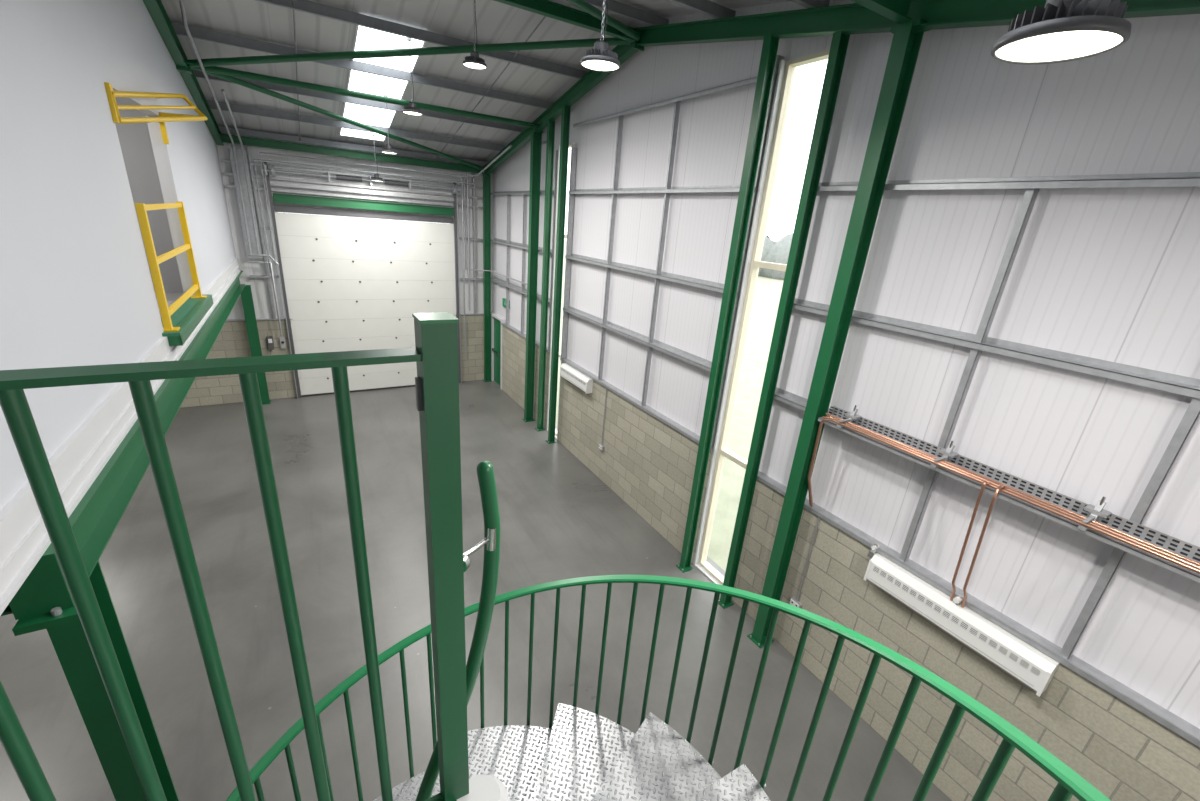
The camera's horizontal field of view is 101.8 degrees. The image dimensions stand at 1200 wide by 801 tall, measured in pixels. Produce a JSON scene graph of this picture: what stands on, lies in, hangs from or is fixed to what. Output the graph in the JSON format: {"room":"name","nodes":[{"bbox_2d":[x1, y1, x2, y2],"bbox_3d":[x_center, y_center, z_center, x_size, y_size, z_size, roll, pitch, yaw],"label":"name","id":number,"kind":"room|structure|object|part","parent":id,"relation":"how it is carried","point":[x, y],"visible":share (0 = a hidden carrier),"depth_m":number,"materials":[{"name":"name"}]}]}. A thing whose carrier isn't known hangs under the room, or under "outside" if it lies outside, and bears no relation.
{"room":"industrial warehouse unit","nodes":[
{"label":"industrial warehouse unit","id":0,"kind":"room"},
{"bbox_2d":[0,0,235,510],"bbox_3d":[-4.964,-3.063,5.214,0.140,4.280,13.350,-7,23,-30],"label":"wall","id":1,"kind":"structure","parent":0,"point":[77,289],"depth_m":3.39,"materials":[{"name":"white paint"}]},
{"bbox_2d":[0,258,240,615],"bbox_3d":[-5.030,-0.950,5.989,0.080,0.280,13.250,-7,23,-30],"label":"trim","id":2,"kind":"structure","parent":1,"relation":"attached to","point":[76,464],"depth_m":2.79,"materials":[{"name":"white paint"}]},
{"bbox_2d":[161,294,212,345],"bbox_3d":[-4.989,-1.013,5.864,0.280,0.130,2.450,-7,23,-30],"label":"ledge","id":3,"kind":"object","parent":1,"relation":"attached to","point":[192,311],"visible":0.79,"depth_m":5.61,"materials":[{"name":"green paint"}]},
{"bbox_2d":[104,82,207,331],"bbox_3d":[-4.685,-2.225,5.488,0.524,2.444,2.250,-7,23,-30],"label":"gate","id":4,"kind":"object","parent":3,"relation":"on","point":[154,261],"visible":0.98,"depth_m":4.96,"materials":[{"name":"yellow metal"}]},
{"bbox_2d":[115,98,183,292],"bbox_3d":[-5.820,-2.306,4.926,1.790,2.930,13.250,-7,23,-30],"label":"wall","id":5,"kind":"structure","parent":0,"point":[134,138],"depth_m":6.57,"materials":[{"name":"grey paint"}]},
{"bbox_2d":[155,293,183,316],"bbox_3d":[-7.093,-0.666,4.805,4.710,0.250,13.250,-7,23,-30],"label":"floor","id":6,"kind":"structure","parent":0,"point":[171,298],"depth_m":6.77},
{"bbox_2d":[143,0,223,145],"bbox_3d":[-3.907,-3.433,3.579,0.180,1.908,16.758,-7,23,-30],"label":"rafter","id":7,"kind":"object","parent":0,"point":[155,8],"depth_m":7.18,"materials":[{"name":"green metal"}]},
{"bbox_2d":[180,313,483,407],"bbox_3d":[-7.959,-1.081,12.499,10.950,2.065,0.230,-7,23,-30],"label":"wall","id":8,"kind":"structure","parent":0,"point":[232,341],"depth_m":12.05,"materials":[{"name":"beige brick"}]},
{"bbox_2d":[267,336,273,348],"bbox_3d":[-8.142,-1.434,12.060,0.120,0.300,0.110,-7,23,-30],"label":"control box","id":9,"kind":"object","parent":8,"relation":"attached to","point":[270,342],"visible":1,"depth_m":12.02,"materials":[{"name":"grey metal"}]},
{"bbox_2d":[279,337,285,347],"bbox_3d":[-7.921,-1.447,12.188,0.110,0.270,0.120,-7,23,-30],"label":"switch","id":10,"kind":"object","parent":8,"relation":"attached to","point":[282,339],"visible":1,"depth_m":12.15,"materials":[{"name":"grey plastic"}]},
{"bbox_2d":[221,145,482,318],"bbox_3d":[-5.834,-4.074,12.537,5.780,3.835,0.120,-7,23,-30],"label":"rails","id":11,"kind":"object","parent":8,"relation":"attached to","point":[268,276],"visible":0.88,"depth_m":11.84,"materials":[{"name":"metal"}]},
{"bbox_2d":[179,0,526,353],"bbox_3d":[-4.455,-3.438,10.612,5.740,6.500,4.742,-7,23,-30],"label":"conduit","id":12,"kind":"object","parent":8,"relation":"attached to","point":[239,161],"visible":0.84,"depth_m":11.04,"materials":[{"name":"metal"}]},
{"bbox_2d":[217,133,492,318],"bbox_3d":[-7.758,-4.011,11.486,10.950,4.178,0.100,-7,23,-30],"label":"wall","id":13,"kind":"structure","parent":8,"relation":"on","point":[259,286],"depth_m":11.86,"materials":[{"name":"metal"}]},
{"bbox_2d":[273,193,453,223],"bbox_3d":[-5.731,-4.776,12.209,4.090,0.400,0.240,-7,23,-30],"label":"header beam","id":14,"kind":"structure","parent":13,"relation":"attached to","point":[277,197],"depth_m":12.05,"materials":[{"name":"green metal"}]},
{"bbox_2d":[260,162,461,398],"bbox_3d":[-5.811,-2.897,12.775,4.390,5.600,0.295,-7,23,-30],"label":"door frame","id":15,"kind":"structure","parent":8,"relation":"in","point":[454,189],"depth_m":12.04,"materials":[{"name":"grey metal"}]},
{"bbox_2d":[275,212,455,396],"bbox_3d":[-5.932,-2.459,13.083,4.090,4.550,0.062,-7,23,-30],"label":"door","id":16,"kind":"structure","parent":8,"relation":"in","point":[352,283],"depth_m":12.78,"materials":[{"name":"white metal"}]},
{"bbox_2d":[0,380,950,800],"bbox_3d":[-3.844,2.768,6.186,11.300,0.200,17.300,-7,23,-30],"label":"floor","id":17,"kind":"structure","parent":0,"point":[559,520],"depth_m":6.13,"materials":[{"name":"concrete"}]},
{"bbox_2d":[47,560,178,800],"bbox_3d":[-2.980,2.305,3.116,0.264,2.900,0.280,-7,23,-30],"label":"column","id":18,"kind":"structure","parent":17,"relation":"on","point":[70,643],"depth_m":2.88,"materials":[{"name":"green metal"}]},
{"bbox_2d":[1,271,244,635],"bbox_3d":[-7.503,-0.690,5.671,4.870,0.360,11.340,-7,23,-30],"label":"steel beam","id":19,"kind":"structure","parent":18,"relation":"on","point":[44,600],"depth_m":3.04,"materials":[{"name":"green metal"}]},
{"bbox_2d":[241,285,270,404],"bbox_3d":[-8.346,-1.304,11.804,0.264,2.900,0.280,-7,23,-30],"label":"column","id":20,"kind":"structure","parent":17,"relation":"on","point":[246,294],"depth_m":11.62,"materials":[{"name":"green metal"}]},
{"bbox_2d":[483,174,491,381],"bbox_3d":[-3.293,-3.365,14.198,0.244,5.880,0.200,-7,23,-30],"label":"steel column","id":21,"kind":"structure","parent":17,"relation":"on","point":[486,178],"depth_m":14.08,"materials":[{"name":"green metal"}]},
{"bbox_2d":[522,130,541,421],"bbox_3d":[-1.593,-2.580,11.398,0.254,6.584,0.220,-7,23,-30],"label":"steel column","id":22,"kind":"structure","parent":17,"relation":"on","point":[536,138],"depth_m":11.23,"materials":[{"name":"green metal"}]},
{"bbox_2d":[535,120,554,430],"bbox_3d":[-1.230,-2.432,10.873,0.194,6.720,0.170,-7,23,-30],"label":"steel column","id":23,"kind":"structure","parent":17,"relation":"on","point":[550,124],"depth_m":10.70,"materials":[{"name":"green metal"}]},
{"bbox_2d":[0,312,1110,800],"bbox_3d":[-0.606,2.111,1.502,2.794,4.725,2.324,-7,23,-30],"label":"spiral staircase","id":24,"kind":"structure","parent":17,"relation":"on","point":[585,755],"depth_m":1.05,"materials":[{"name":"metal"}]},
{"bbox_3d":[-0.365,1.050,1.255,0.301,1.839,0.373,-7,23,-30],"label":"grab rail","id":25,"kind":"part","parent":24,"relation":"part of","materials":[{"name":"green metal"}]},
{"bbox_3d":[-0.366,1.687,1.500,2.288,3.395,2.288,-7,23,-30],"label":"handrail","id":26,"kind":"part","parent":24,"relation":"part of","materials":[{"name":"green metal"}]},
{"bbox_2d":[545,105,570,443],"bbox_3d":[-0.891,-2.256,10.245,0.194,6.873,0.180,-7,23,-30],"label":"steel column","id":27,"kind":"structure","parent":17,"relation":"on","point":[565,119],"depth_m":10.04,"materials":[{"name":"green metal"}]},
{"bbox_2d":[676,34,779,572],"bbox_3d":[1.560,-0.643,6.359,0.194,6.882,0.180,-7,23,-30],"label":"steel column","id":28,"kind":"structure","parent":17,"relation":"on","point":[770,44],"depth_m":6.04,"materials":[{"name":"green metal"}]},
{"bbox_2d":[718,31,849,608],"bbox_3d":[2.012,-0.297,5.734,0.194,6.731,0.170,-7,23,-30],"label":"steel column","id":29,"kind":"structure","parent":17,"relation":"on","point":[839,43],"depth_m":5.38,"materials":[{"name":"green metal"}]},
{"bbox_2d":[747,22,923,647],"bbox_3d":[2.325,-0.006,5.188,0.254,6.607,0.220,-7,23,-30],"label":"steel column","id":30,"kind":"structure","parent":17,"relation":"on","point":[905,46],"depth_m":4.78,"materials":[{"name":"green metal"}]},
{"bbox_2d":[161,0,789,161],"bbox_3d":[-3.318,-3.795,3.785,11.300,1.884,17.300,-7,23,-30],"label":"ceiling","id":31,"kind":"structure","parent":0,"point":[496,22],"depth_m":7.83,"materials":[{"name":"grey metal"}]},
{"bbox_2d":[370,134,383,181],"bbox_3d":[-5.165,-5.579,11.217,0.300,0.980,0.300,-7,23,-30],"label":"lamp","id":32,"kind":"object","parent":31,"relation":"hanging from","point":[376,177],"visible":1,"depth_m":11.28,"materials":[{"name":"grey metal"}]},
{"bbox_2d":[339,25,425,141],"bbox_3d":[-4.222,-5.742,9.142,0.960,1.068,4.850,-7,23,-30],"label":"rooflight","id":33,"kind":"object","parent":31,"relation":"attached to","point":[365,38],"visible":0.55,"depth_m":8.59,"materials":[{"name":"white plastic"}]},
{"bbox_2d":[381,94,397,153],"bbox_3d":[-4.049,-5.270,9.291,0.300,1.008,0.300,-7,23,-30],"label":"lamp","id":34,"kind":"object","parent":31,"relation":"hanging from","point":[389,150],"visible":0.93,"depth_m":9.36,"materials":[{"name":"grey metal"}]},
{"bbox_2d":[402,37,422,115],"bbox_3d":[-2.908,-4.981,7.499,0.300,1.008,0.300,-7,23,-30],"label":"lamp","id":35,"kind":"object","parent":31,"relation":"hanging from","point":[411,109],"visible":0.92,"depth_m":7.58,"materials":[{"name":"grey metal"}]},
{"bbox_2d":[463,0,486,69],"bbox_3d":[-1.561,-4.757,6.060,0.300,1.036,0.300,-7,23,-30],"label":"lamp","id":36,"kind":"object","parent":31,"relation":"hanging from","point":[473,61],"visible":1,"depth_m":6.15,"materials":[{"name":"grey metal"}]},
{"bbox_2d":[580,0,619,71],"bbox_3d":[0.043,-3.023,3.470,0.300,1.103,0.300,-7,23,-30],"label":"lamp","id":37,"kind":"object","parent":31,"relation":"hanging from","point":[600,58],"visible":1,"depth_m":3.58,"materials":[{"name":"grey metal"}]},
{"bbox_2d":[991,0,1130,64],"bbox_3d":[1.339,-1.519,1.202,0.300,1.105,0.300,-7,23,-30],"label":"lamp","id":38,"kind":"object","parent":31,"relation":"hanging from","point":[1062,30],"visible":1,"depth_m":1.33,"materials":[{"name":"grey metal"}]},
{"bbox_2d":[171,0,829,166],"bbox_3d":[-3.593,-3.879,4.172,10.830,1.598,15.670,-7,23,-30],"label":"purlins","id":39,"kind":"structure","parent":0,"point":[706,7],"depth_m":8.21,"materials":[{"name":"grey metal"}]},
{"bbox_2d":[185,0,911,173],"bbox_3d":[-2.709,-4.713,7.034,5.760,1.640,11.240,-7,23,-30],"label":"roof beams","id":40,"kind":"structure","parent":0,"point":[896,11],"depth_m":7.30,"materials":[{"name":"green metal"}]},
{"bbox_2d":[482,0,1199,175],"bbox_3d":[1.086,-4.086,6.458,0.180,1.908,16.758,-7,23,-30],"label":"roof beam","id":41,"kind":"structure","parent":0,"point":[926,15],"depth_m":4.74,"materials":[{"name":"green metal"}]},
{"bbox_2d":[493,0,1199,728],"bbox_3d":[1.233,-2.496,7.167,0.100,5.750,16.850,-7,23,-30],"label":"wall","id":42,"kind":"structure","parent":0,"point":[1112,274],"depth_m":4.13,"materials":[{"name":"white metal"}]},
{"bbox_2d":[502,298,509,308],"bbox_3d":[-2.632,-2.716,13.663,0.055,0.230,0.450,-7,23,-30],"label":"exit sign","id":43,"kind":"object","parent":42,"relation":"attached to","point":[503,299],"visible":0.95,"depth_m":13.69,"materials":[{"name":"green plastic"}]},
{"bbox_2d":[547,142,575,438],"bbox_3d":[-0.829,-2.128,10.745,0.220,6.300,0.610,-7,23,-30],"label":"window","id":44,"kind":"structure","parent":42,"relation":"in","point":[572,144],"depth_m":10.73,"materials":[{"name":"clear glass"}]},
{"bbox_2d":[491,49,1199,658],"bbox_3d":[1.107,-1.060,7.591,0.260,6.750,16.700,-7,23,-30],"label":"wall framing","id":45,"kind":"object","parent":42,"relation":"in","point":[780,104],"depth_m":5.47,"materials":[{"name":"grey metal"}]},
{"bbox_3d":[1.130,-1.989,7.219,0.140,4.750,16.700,-7,23,-30],"label":"cladding rails","id":46,"kind":"part","parent":45,"relation":"part of","materials":[{"name":"grey metal"}]},
{"bbox_2d":[818,405,1199,582],"bbox_3d":[3.615,0.914,3.124,0.260,0.250,5.037,-7,23,-30],"label":"cable tray","id":47,"kind":"object","parent":45,"relation":"attached to","point":[1097,513],"visible":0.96,"depth_m":3.70,"materials":[{"name":"metal"}]},
{"bbox_2d":[501,323,1199,800],"bbox_3d":[0.884,1.135,8.459,0.235,2.012,16.850,-7,23,-30],"label":"wall","id":48,"kind":"structure","parent":0,"point":[1123,743],"depth_m":4.99,"materials":[{"name":"brick"}]},
{"bbox_2d":[491,313,505,388],"bbox_3d":[-3.020,-1.480,14.622,0.210,2.100,0.950,-7,23,-30],"label":"door","id":49,"kind":"structure","parent":48,"relation":"in","point":[496,320],"depth_m":14.66,"materials":[{"name":"green paint"}]},
{"bbox_2d":[560,363,592,393],"bbox_3d":[-0.510,-0.477,10.199,0.145,0.290,1.208,-7,23,-30],"label":"radiator","id":50,"kind":"object","parent":48,"relation":"attached to","point":[569,373],"visible":1,"depth_m":10.04,"materials":[{"name":"white metal"}]},
{"bbox_2d":[599,388,606,450],"bbox_3d":[0.072,0.347,9.467,0.055,1.325,0.140,-7,23,-30],"label":"power socket","id":51,"kind":"object","parent":48,"relation":"attached to","point":[601,446],"visible":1,"depth_m":9.54,"materials":[{"name":"metal"}]},
{"bbox_2d":[789,516,819,607],"bbox_3d":[2.428,1.901,5.734,0.055,1.325,0.140,-7,23,-30],"label":"power socket","id":52,"kind":"object","parent":48,"relation":"attached to","point":[793,601],"visible":0.94,"depth_m":5.81,"materials":[{"name":"metal"}]},
{"bbox_2d":[867,543,879,558],"bbox_3d":[2.806,1.511,4.953,0.093,0.190,0.083,-6,23,-27],"label":"radiator valve","id":53,"kind":"object","parent":48,"relation":"attached to","point":[872,552],"depth_m":4.95,"materials":[{"name":"silver metal"}]},
{"bbox_2d":[864,553,1059,696],"bbox_3d":[3.148,1.936,4.404,0.145,0.290,1.478,-7,23,-30],"label":"radiator","id":54,"kind":"object","parent":48,"relation":"attached to","point":[1015,656],"visible":1,"depth_m":4.24,"materials":[{"name":"white metal"}]},
{"bbox_2d":[953,594,962,605],"bbox_3d":[3.172,1.735,4.290,0.093,0.106,0.056,-6,23,-27],"label":"radiator valve","id":55,"kind":"object","parent":54,"relation":"attached to","point":[957,600],"depth_m":4.29,"materials":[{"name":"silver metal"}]},
{"bbox_2d":[807,413,1199,607],"bbox_3d":[3.534,1.527,3.316,0.304,1.283,5.019,-7,23,-28],"label":"copper pipes","id":56,"kind":"object","parent":48,"relation":"attached to","point":[1170,556],"visible":1,"depth_m":3.83,"materials":[{"name":"orange metal"}]},
{"label":"outside","id":57,"kind":"structure","parent":0,"visible":0},
{"bbox_2d":[555,240,783,571],"bbox_3d":[43.394,-8.906,48.752,114.890,0.100,200.000,-7,23,-30],"label":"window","id":58,"kind":"structure","parent":57,"point":[767,295],"depth_m":15.49,"materials":[{"name":"glass"}]},
{"bbox_2d":[758,233,792,279],"bbox_3d":[29.961,-14.123,53.540,10.986,8.133,114.103,-7,23,-30],"label":"trees","id":59,"kind":"object","parent":58,"relation":"on","point":[773,251],"visible":0.03,"depth_m":60.58,"materials":[{"name":"green plant"}]}
]}

